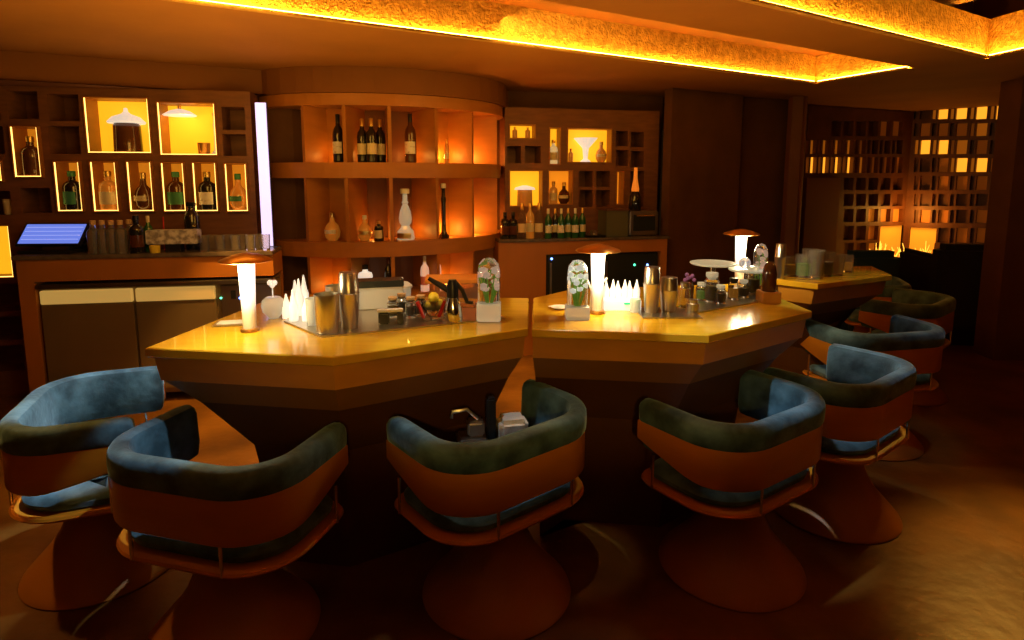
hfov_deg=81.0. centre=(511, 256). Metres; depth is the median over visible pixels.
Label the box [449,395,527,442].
caddy
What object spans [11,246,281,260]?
countertop
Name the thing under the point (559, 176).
display box
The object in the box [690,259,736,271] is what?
stand
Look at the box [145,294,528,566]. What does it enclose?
bar counter
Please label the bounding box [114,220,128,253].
bottle
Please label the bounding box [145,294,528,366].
countertop
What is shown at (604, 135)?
display box
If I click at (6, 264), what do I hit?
display box
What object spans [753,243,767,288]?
glass cloche
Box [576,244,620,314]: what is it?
table lamp
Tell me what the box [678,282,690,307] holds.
jar
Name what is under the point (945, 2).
rafter
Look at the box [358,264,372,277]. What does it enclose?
bottle
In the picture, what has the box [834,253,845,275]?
crystal glass
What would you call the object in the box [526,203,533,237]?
bottle
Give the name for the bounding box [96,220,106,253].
bottle
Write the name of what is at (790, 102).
wall
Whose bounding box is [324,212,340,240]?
bottle
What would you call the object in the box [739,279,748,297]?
jar
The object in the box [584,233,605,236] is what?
tray
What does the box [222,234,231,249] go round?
drinking glass
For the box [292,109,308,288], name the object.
wall
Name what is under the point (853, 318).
seat cushion
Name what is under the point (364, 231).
bottle
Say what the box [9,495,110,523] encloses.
base
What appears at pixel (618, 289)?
bottle
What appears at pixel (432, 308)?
glass bowl
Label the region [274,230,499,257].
shelf
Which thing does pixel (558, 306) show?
saucer
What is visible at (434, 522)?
seat cushion
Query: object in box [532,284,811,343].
countertop
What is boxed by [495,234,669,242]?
countertop
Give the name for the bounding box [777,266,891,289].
countertop
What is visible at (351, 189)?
shelving unit
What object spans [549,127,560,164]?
display box
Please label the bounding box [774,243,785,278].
cocktail shaker
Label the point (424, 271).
bottle
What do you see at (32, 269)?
countertop
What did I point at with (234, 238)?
drinking glass
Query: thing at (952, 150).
lattice screen
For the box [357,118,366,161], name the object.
bottle
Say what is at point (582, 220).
bottle
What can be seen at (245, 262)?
table lamp
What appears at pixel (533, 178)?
display box
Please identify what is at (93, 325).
fridge
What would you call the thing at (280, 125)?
wall
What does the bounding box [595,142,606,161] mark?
bottle
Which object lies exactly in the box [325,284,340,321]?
tin
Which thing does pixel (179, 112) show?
light
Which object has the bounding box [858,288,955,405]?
tub chair
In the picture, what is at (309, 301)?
drinking glass
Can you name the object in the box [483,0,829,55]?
ceiling
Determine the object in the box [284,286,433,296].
shelf
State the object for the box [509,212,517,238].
bottle
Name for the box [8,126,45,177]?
display box
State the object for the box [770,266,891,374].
bar counter
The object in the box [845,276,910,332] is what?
tub chair
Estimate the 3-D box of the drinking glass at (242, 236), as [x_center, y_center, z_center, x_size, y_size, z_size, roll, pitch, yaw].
[-1.969,-0.111,4.384,0.068,0.115,0.068,0,8,0]
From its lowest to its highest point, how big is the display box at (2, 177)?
0.151 m
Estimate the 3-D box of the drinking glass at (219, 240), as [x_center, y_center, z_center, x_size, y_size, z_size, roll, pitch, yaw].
[-2.099,-0.101,4.310,0.068,0.115,0.068,0,8,0]
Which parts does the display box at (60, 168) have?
panel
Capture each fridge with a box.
[35,272,280,391]
[546,251,657,294]
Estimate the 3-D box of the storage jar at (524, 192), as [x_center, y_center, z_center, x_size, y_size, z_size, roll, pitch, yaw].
[0.121,-0.581,5.670,0.200,0.190,0.200,0,8,0]
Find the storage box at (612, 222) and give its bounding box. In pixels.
[597,208,629,236]
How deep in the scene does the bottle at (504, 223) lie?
5.34 m
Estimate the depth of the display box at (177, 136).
4.60 m
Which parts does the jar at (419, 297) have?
lid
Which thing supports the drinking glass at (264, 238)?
on the countertop at (32, 269)
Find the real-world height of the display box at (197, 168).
0.370 m
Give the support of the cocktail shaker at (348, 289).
on the bar mat at (367, 319)
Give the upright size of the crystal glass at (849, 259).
0.110 m
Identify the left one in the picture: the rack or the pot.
the pot
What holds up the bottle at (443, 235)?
on the shelving unit at (351, 189)
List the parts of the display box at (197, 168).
panel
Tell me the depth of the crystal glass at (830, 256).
3.66 m
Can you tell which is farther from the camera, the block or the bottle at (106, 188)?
the bottle at (106, 188)
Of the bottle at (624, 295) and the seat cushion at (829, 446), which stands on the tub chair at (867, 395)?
the seat cushion at (829, 446)
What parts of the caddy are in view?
lever, handle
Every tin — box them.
[313,291,338,333]
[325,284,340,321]
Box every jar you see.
[106,108,145,151]
[261,280,283,318]
[387,296,397,317]
[397,293,406,313]
[405,296,416,317]
[415,294,425,315]
[514,185,534,205]
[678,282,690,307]
[686,298,698,311]
[696,282,703,300]
[704,272,719,301]
[714,284,725,303]
[728,277,738,299]
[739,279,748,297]
[745,266,759,293]
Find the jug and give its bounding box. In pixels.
[428,277,472,322]
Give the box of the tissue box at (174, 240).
[145,229,201,251]
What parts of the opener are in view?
lever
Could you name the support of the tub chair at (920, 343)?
on the floor
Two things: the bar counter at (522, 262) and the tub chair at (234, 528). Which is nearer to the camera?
the tub chair at (234, 528)
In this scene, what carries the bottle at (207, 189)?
in the display box at (197, 168)
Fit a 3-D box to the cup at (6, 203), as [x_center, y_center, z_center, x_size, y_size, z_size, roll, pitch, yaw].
[-3.636,-0.364,4.344,0.080,0.110,0.080,0,8,0]
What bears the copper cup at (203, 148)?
in the display box at (177, 136)
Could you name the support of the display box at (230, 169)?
in the shelving unit at (58, 111)
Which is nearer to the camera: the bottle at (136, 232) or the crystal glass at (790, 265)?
the crystal glass at (790, 265)
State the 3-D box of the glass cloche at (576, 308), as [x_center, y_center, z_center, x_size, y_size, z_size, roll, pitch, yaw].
[0.281,0.137,2.577,0.100,0.255,0.090,0,8,0]
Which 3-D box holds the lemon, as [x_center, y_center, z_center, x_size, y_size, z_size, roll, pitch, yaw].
[-0.342,0.176,2.616,0.048,0.048,0.055,-3,8,-24]
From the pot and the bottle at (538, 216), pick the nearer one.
the pot
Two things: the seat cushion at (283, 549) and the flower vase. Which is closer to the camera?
the seat cushion at (283, 549)
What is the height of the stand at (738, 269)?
0.129 m
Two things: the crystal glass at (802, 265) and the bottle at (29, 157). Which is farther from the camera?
the bottle at (29, 157)
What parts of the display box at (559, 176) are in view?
panel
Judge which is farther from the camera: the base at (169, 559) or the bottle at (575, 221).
the bottle at (575, 221)
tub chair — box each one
[0,366,167,610]
[106,404,347,639]
[386,379,586,639]
[637,370,825,612]
[763,343,916,543]
[801,314,944,460]
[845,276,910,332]
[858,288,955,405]
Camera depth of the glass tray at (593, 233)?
5.53 m
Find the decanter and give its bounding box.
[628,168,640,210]
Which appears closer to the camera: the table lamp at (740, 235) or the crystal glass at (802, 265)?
the table lamp at (740, 235)
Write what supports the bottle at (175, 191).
in the display box at (166, 168)
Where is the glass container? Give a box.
[425,274,477,307]
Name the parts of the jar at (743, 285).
lid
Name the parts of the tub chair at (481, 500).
post, post, post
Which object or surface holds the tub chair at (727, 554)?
on the floor
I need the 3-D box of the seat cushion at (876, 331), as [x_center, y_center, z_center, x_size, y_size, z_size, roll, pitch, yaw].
[2.928,0.590,4.467,0.636,0.061,0.411,-6,10,-40]
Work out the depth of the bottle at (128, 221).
4.23 m
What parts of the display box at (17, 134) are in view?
panel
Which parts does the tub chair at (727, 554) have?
post, post, post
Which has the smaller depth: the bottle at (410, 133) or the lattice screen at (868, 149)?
the bottle at (410, 133)
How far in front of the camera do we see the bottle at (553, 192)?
5.70 m
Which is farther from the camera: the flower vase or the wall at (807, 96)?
the wall at (807, 96)
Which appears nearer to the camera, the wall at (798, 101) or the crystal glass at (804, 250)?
the crystal glass at (804, 250)
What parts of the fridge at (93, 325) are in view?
handle, door, rail, handle, door, control panel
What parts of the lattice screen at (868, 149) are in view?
lit panel, lit panel, lit panel, lit panel, lit panel, lit panel, lit panel, lit panel, lit panel, lit panel, lit panel, lit panel, lit panel, lit panel, lit panel, lit panel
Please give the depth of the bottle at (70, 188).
4.34 m
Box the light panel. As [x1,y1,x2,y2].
[254,102,274,245]
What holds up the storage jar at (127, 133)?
in the display box at (96, 110)
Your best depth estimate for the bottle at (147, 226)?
4.26 m
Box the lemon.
[428,292,438,300]
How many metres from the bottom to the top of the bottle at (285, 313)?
0.108 m
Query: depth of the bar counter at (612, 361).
2.58 m
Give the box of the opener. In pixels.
[377,308,403,324]
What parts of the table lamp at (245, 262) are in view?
lamp shade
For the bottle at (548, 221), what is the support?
on the bar counter at (522, 262)
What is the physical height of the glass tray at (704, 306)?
0.006 m
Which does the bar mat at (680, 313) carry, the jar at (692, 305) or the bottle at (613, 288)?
the jar at (692, 305)
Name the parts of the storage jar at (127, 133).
jar lid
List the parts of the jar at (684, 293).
lid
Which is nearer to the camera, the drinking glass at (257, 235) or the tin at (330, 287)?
the tin at (330, 287)
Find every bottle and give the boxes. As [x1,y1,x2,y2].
[20,136,39,175]
[62,171,81,209]
[86,220,97,253]
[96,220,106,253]
[98,171,117,209]
[105,220,115,253]
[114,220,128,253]
[125,219,131,251]
[128,215,145,253]
[133,173,152,209]
[144,216,152,251]
[167,172,184,209]
[198,172,216,209]
[229,174,246,209]
[282,294,288,318]
[288,289,298,321]
[293,280,296,294]
[295,278,303,315]
[301,275,308,298]
[301,296,306,321]
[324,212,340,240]
[332,114,343,161]
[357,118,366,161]
[358,215,371,240]
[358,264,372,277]
[366,118,376,161]
[374,221,383,240]
[376,119,385,161]
[384,257,390,276]
[397,189,414,239]
[405,113,416,162]
[420,256,428,291]
[439,183,449,238]
[444,139,448,162]
[500,212,509,238]
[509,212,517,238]
[512,127,516,137]
[518,203,525,238]
[525,127,529,137]
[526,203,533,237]
[535,203,542,238]
[544,209,551,237]
[549,181,557,203]
[550,140,557,163]
[552,208,557,237]
[557,208,564,237]
[558,182,569,203]
[565,208,571,236]
[568,149,572,161]
[571,208,578,237]
[579,208,585,236]
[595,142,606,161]
[603,281,608,297]
[610,279,615,299]
[616,281,620,297]
[621,279,627,299]
[627,281,632,297]
[633,280,639,297]
[761,261,776,291]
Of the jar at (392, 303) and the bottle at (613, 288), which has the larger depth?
the bottle at (613, 288)
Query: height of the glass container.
0.135 m
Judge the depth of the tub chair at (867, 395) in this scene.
2.70 m
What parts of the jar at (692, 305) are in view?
lid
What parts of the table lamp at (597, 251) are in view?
lamp shade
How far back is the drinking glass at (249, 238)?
4.32 m
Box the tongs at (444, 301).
[432,300,445,319]
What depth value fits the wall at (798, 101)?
6.22 m
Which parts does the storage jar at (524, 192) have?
jar lid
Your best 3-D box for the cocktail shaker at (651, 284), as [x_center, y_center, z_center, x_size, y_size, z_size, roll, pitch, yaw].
[0.623,0.144,2.676,0.078,0.205,0.078,0,8,0]
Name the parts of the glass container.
lid, glass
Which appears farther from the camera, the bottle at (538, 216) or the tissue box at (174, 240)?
the bottle at (538, 216)
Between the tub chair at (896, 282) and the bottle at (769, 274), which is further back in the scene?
the tub chair at (896, 282)
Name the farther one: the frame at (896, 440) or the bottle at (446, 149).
the bottle at (446, 149)
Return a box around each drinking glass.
[199,235,209,251]
[207,234,216,250]
[214,235,224,250]
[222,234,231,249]
[229,234,239,250]
[237,234,245,249]
[245,234,254,250]
[253,233,261,249]
[260,234,269,249]
[305,297,315,325]
[630,298,640,312]
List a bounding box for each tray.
[212,320,242,326]
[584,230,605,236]
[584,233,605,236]
[694,292,758,312]
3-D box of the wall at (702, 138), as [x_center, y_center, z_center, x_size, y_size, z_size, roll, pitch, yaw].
[1.884,-0.402,6.002,0.964,2.430,0.100,-4,9,-30]
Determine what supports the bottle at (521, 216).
on the bar counter at (522, 262)
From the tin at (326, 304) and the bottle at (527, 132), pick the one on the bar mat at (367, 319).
the tin at (326, 304)
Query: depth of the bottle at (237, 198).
4.54 m
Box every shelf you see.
[270,162,500,177]
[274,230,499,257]
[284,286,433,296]
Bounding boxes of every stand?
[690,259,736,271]
[728,266,762,275]
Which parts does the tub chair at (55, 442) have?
post, post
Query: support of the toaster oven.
on the bar counter at (522, 262)
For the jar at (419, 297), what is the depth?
2.61 m
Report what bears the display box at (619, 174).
in the shelving unit at (635, 134)
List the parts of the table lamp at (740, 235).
lamp shade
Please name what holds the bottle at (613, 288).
on the rack
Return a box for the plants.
[869,241,930,256]
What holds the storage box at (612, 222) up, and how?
on the bar counter at (522, 262)
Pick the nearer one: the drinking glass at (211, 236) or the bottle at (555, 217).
the drinking glass at (211, 236)
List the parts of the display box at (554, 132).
panel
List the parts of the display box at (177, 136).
panel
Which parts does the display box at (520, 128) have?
panel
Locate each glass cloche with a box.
[476,258,500,321]
[565,260,589,319]
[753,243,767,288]
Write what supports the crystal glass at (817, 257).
on the bar counter at (831, 300)
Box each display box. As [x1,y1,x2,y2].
[0,160,4,181]
[0,225,14,277]
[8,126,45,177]
[52,161,85,211]
[82,96,152,153]
[89,161,121,211]
[125,161,156,211]
[155,101,218,155]
[160,162,187,211]
[191,162,220,211]
[223,163,249,211]
[509,124,535,138]
[509,170,542,206]
[548,170,572,204]
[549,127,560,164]
[567,128,611,162]
[616,171,624,204]
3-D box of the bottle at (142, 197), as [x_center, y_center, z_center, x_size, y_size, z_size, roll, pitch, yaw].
[-2.740,-0.487,4.465,0.138,0.280,0.137,3,8,24]
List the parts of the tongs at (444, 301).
handle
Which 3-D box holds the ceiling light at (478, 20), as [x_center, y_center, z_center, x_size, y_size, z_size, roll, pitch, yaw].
[0.213,-1.400,3.354,6.300,0.240,0.929,-4,9,-30]
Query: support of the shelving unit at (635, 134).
on the floor
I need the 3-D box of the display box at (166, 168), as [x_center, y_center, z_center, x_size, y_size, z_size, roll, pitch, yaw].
[-2.521,-0.529,4.533,0.162,0.367,0.205,-1,8,-10]
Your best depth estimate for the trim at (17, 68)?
4.49 m
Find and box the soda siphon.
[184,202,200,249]
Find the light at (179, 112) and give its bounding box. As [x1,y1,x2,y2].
[162,105,196,116]
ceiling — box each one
[0,0,1023,111]
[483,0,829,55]
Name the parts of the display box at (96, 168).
panel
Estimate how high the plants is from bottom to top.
0.874 m
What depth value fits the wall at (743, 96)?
6.20 m
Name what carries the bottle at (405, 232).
on the shelving unit at (351, 189)
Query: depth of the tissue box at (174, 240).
4.25 m
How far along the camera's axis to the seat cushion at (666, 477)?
2.27 m
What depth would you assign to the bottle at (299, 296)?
2.61 m
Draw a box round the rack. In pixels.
[603,297,640,310]
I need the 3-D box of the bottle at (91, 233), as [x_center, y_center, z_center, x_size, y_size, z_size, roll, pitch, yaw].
[-2.899,-0.139,4.160,0.085,0.230,0.084,4,8,26]
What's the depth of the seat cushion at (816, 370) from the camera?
3.62 m
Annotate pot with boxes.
[149,245,159,252]
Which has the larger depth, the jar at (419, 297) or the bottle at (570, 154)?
the bottle at (570, 154)
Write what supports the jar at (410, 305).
on the bar mat at (367, 319)
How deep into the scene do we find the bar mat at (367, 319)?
2.47 m
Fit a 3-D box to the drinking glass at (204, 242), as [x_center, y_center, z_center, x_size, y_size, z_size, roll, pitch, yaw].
[-2.199,-0.099,4.292,0.068,0.115,0.068,0,8,0]
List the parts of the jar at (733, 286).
lid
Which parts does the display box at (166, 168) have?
panel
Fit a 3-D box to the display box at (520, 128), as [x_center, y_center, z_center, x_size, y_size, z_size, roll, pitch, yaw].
[0.085,-1.165,5.591,0.254,0.133,0.126,-2,8,-13]
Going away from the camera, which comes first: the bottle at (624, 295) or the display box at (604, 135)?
the bottle at (624, 295)
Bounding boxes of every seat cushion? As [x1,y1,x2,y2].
[21,475,109,511]
[132,494,332,562]
[404,480,573,532]
[650,458,807,506]
[810,364,929,385]
[821,426,899,454]
[847,309,859,322]
[868,329,886,333]
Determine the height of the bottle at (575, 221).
0.266 m
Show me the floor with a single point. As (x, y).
(954, 570)
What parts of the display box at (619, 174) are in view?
panel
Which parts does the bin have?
lid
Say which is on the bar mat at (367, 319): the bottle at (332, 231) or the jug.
the jug
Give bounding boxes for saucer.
[549,304,564,309]
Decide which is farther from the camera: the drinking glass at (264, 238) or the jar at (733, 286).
the drinking glass at (264, 238)
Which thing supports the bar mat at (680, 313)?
on the bar counter at (612, 361)
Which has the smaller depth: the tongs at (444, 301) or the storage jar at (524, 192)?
the tongs at (444, 301)
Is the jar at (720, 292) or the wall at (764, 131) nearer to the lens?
the jar at (720, 292)
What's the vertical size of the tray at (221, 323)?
0.010 m
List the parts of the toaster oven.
door, handle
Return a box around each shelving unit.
[0,85,260,395]
[259,93,502,296]
[500,107,659,234]
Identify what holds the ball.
on the stand at (738, 269)
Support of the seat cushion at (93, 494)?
on the tub chair at (55, 442)
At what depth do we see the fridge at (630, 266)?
5.56 m
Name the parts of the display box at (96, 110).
panel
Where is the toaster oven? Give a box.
[628,210,657,235]
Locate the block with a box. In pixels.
[755,261,781,303]
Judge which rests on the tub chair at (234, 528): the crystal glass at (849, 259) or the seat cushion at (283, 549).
the seat cushion at (283, 549)
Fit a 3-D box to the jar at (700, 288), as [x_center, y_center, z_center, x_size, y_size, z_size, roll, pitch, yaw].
[0.930,0.167,2.946,0.052,0.088,0.052,0,8,0]
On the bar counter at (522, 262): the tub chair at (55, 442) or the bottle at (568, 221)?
the bottle at (568, 221)
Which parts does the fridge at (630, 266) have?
handle, door, handle, door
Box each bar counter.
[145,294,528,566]
[493,234,669,354]
[532,284,811,535]
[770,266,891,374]
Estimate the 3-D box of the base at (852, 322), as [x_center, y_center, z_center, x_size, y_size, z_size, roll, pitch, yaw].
[3.125,0.534,5.233,0.472,0.028,0.702,3,8,20]
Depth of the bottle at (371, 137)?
4.67 m
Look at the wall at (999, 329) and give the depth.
5.24 m
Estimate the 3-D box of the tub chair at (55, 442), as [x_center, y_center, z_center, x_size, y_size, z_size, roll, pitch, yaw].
[-1.700,0.918,2.471,0.580,0.734,0.720,-3,8,-22]
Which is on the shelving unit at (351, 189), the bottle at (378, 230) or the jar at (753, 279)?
the bottle at (378, 230)
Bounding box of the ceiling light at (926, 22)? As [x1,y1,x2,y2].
[737,0,1023,58]
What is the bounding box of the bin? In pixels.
[358,277,403,309]
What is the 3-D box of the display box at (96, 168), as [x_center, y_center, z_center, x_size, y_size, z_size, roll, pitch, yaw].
[-2.975,-0.523,4.451,0.176,0.367,0.205,-1,8,-10]
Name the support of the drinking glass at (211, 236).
on the countertop at (32, 269)
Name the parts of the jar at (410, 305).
lid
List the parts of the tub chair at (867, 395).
post, post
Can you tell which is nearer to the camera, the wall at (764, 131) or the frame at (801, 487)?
the frame at (801, 487)
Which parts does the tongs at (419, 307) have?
handle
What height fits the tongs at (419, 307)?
0.083 m
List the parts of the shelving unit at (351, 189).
panel, panel, panel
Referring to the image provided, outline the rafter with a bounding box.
[932,0,974,5]
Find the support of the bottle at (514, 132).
in the display box at (520, 128)
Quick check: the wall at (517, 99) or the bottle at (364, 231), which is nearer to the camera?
the bottle at (364, 231)
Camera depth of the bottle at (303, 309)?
2.50 m
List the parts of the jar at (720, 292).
lid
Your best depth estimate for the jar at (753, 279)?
3.09 m
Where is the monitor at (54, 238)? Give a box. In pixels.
[15,223,89,253]
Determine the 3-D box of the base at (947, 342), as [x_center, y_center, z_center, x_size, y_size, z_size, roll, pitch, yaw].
[2.933,0.634,4.467,0.702,0.028,0.472,-6,10,-40]
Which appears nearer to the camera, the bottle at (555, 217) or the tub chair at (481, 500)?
the tub chair at (481, 500)
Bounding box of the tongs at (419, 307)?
[415,301,430,320]
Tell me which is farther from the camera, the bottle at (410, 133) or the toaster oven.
the toaster oven
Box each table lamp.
[218,252,272,332]
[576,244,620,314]
[723,229,759,283]
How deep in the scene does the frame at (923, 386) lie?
3.51 m
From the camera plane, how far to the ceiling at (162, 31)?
3.88 m
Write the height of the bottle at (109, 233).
0.230 m
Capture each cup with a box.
[2,199,11,214]
[197,143,209,153]
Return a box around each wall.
[257,95,299,290]
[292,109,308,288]
[497,91,662,233]
[660,88,742,285]
[734,96,743,276]
[738,97,840,290]
[777,96,806,290]
[784,96,803,255]
[798,96,807,252]
[900,225,903,251]
[973,78,1023,360]
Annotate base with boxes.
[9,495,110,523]
[116,501,343,578]
[394,477,583,546]
[845,319,866,327]
[943,338,949,348]
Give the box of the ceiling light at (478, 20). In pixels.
[164,0,911,83]
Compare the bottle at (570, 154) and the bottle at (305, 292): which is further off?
the bottle at (570, 154)
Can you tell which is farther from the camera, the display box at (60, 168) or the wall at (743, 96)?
the wall at (743, 96)
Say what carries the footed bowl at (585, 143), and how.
in the display box at (604, 135)
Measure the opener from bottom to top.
0.062 m
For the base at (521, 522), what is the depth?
2.10 m
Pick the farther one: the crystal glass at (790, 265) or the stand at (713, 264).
the crystal glass at (790, 265)
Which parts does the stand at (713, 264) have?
plate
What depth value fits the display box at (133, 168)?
4.44 m
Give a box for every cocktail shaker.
[338,271,359,328]
[643,266,660,312]
[660,276,677,311]
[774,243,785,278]
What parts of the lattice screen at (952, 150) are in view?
lit panel, lit panel, lit panel, lit panel, lit panel, lit panel, lit panel, lit panel, lit panel, lit panel, lit panel, lit panel, lit panel, lit panel, lit panel, lit panel, lit panel, lit panel, lit panel, lit panel, lit panel, lit panel, lit panel, lit panel, lit panel, lit panel, lit panel, lit panel, lit panel, lit panel, lit panel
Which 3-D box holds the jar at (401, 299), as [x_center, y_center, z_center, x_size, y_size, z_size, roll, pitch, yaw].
[-0.489,0.204,2.663,0.048,0.088,0.048,0,8,0]
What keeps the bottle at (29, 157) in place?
in the display box at (17, 134)
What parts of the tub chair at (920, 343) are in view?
post, post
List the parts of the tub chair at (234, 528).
post, post, post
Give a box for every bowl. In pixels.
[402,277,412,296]
[421,296,446,315]
[574,137,596,161]
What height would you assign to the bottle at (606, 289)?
0.081 m
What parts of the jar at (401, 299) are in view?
lid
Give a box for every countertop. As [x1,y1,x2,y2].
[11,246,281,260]
[11,246,283,392]
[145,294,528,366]
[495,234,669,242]
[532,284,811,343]
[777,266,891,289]
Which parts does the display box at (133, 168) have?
panel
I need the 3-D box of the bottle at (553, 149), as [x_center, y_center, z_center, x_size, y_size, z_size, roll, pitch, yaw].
[0.392,-0.994,5.678,0.083,0.225,0.083,0,8,-3]
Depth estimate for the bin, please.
2.73 m
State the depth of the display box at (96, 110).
4.49 m
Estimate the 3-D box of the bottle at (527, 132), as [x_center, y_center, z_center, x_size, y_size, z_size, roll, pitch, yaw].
[0.146,-1.159,5.599,0.048,0.100,0.048,-1,8,-10]
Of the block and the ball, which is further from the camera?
the ball
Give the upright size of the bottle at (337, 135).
0.374 m
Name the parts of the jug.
spout, handle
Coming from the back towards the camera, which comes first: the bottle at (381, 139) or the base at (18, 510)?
the bottle at (381, 139)
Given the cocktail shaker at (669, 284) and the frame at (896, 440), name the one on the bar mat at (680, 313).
the cocktail shaker at (669, 284)
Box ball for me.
[739,257,750,268]
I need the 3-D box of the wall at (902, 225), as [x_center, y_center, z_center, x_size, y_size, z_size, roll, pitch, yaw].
[6.082,-0.537,7.025,0.100,2.430,2.803,-7,10,-43]
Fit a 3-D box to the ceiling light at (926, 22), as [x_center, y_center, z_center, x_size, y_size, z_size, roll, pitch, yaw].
[1.379,-1.207,1.774,5.903,0.270,2.115,-5,9,-31]
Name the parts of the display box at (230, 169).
panel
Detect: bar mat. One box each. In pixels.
[284,307,504,337]
[637,307,702,318]
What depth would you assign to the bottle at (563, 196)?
5.72 m
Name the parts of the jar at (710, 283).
lid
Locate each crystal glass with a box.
[784,256,796,276]
[795,253,809,277]
[802,248,815,253]
[807,249,825,278]
[824,251,835,276]
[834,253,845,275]
[844,254,853,272]
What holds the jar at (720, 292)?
on the glass tray at (704, 306)
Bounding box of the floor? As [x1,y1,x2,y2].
[0,345,1023,639]
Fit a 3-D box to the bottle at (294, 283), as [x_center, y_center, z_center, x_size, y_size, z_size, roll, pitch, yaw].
[-0.990,0.170,2.741,0.040,0.135,0.039,1,8,5]
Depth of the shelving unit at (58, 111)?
4.43 m
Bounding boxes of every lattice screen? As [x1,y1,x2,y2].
[799,105,912,256]
[902,106,997,252]
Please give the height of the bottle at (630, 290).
0.081 m
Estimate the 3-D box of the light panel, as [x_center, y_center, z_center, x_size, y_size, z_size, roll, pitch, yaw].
[-1.874,-0.618,4.542,0.087,1.080,0.035,-1,8,-10]
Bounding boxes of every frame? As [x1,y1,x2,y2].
[641,467,818,519]
[802,370,938,391]
[820,426,908,464]
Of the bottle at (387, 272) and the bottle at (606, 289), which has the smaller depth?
the bottle at (606, 289)
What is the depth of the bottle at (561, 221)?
5.41 m
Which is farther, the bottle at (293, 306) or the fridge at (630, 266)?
the fridge at (630, 266)
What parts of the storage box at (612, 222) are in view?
lid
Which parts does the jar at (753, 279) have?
lid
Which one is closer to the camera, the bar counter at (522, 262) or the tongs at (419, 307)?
the tongs at (419, 307)
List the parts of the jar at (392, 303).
lid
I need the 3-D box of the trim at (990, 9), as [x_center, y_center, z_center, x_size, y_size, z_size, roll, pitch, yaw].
[1.379,-1.579,1.725,6.738,0.480,2.667,-5,9,-31]
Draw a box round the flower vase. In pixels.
[683,273,695,297]
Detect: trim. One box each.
[0,50,664,129]
[951,0,1023,18]
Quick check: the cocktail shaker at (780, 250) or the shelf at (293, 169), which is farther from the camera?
the shelf at (293, 169)

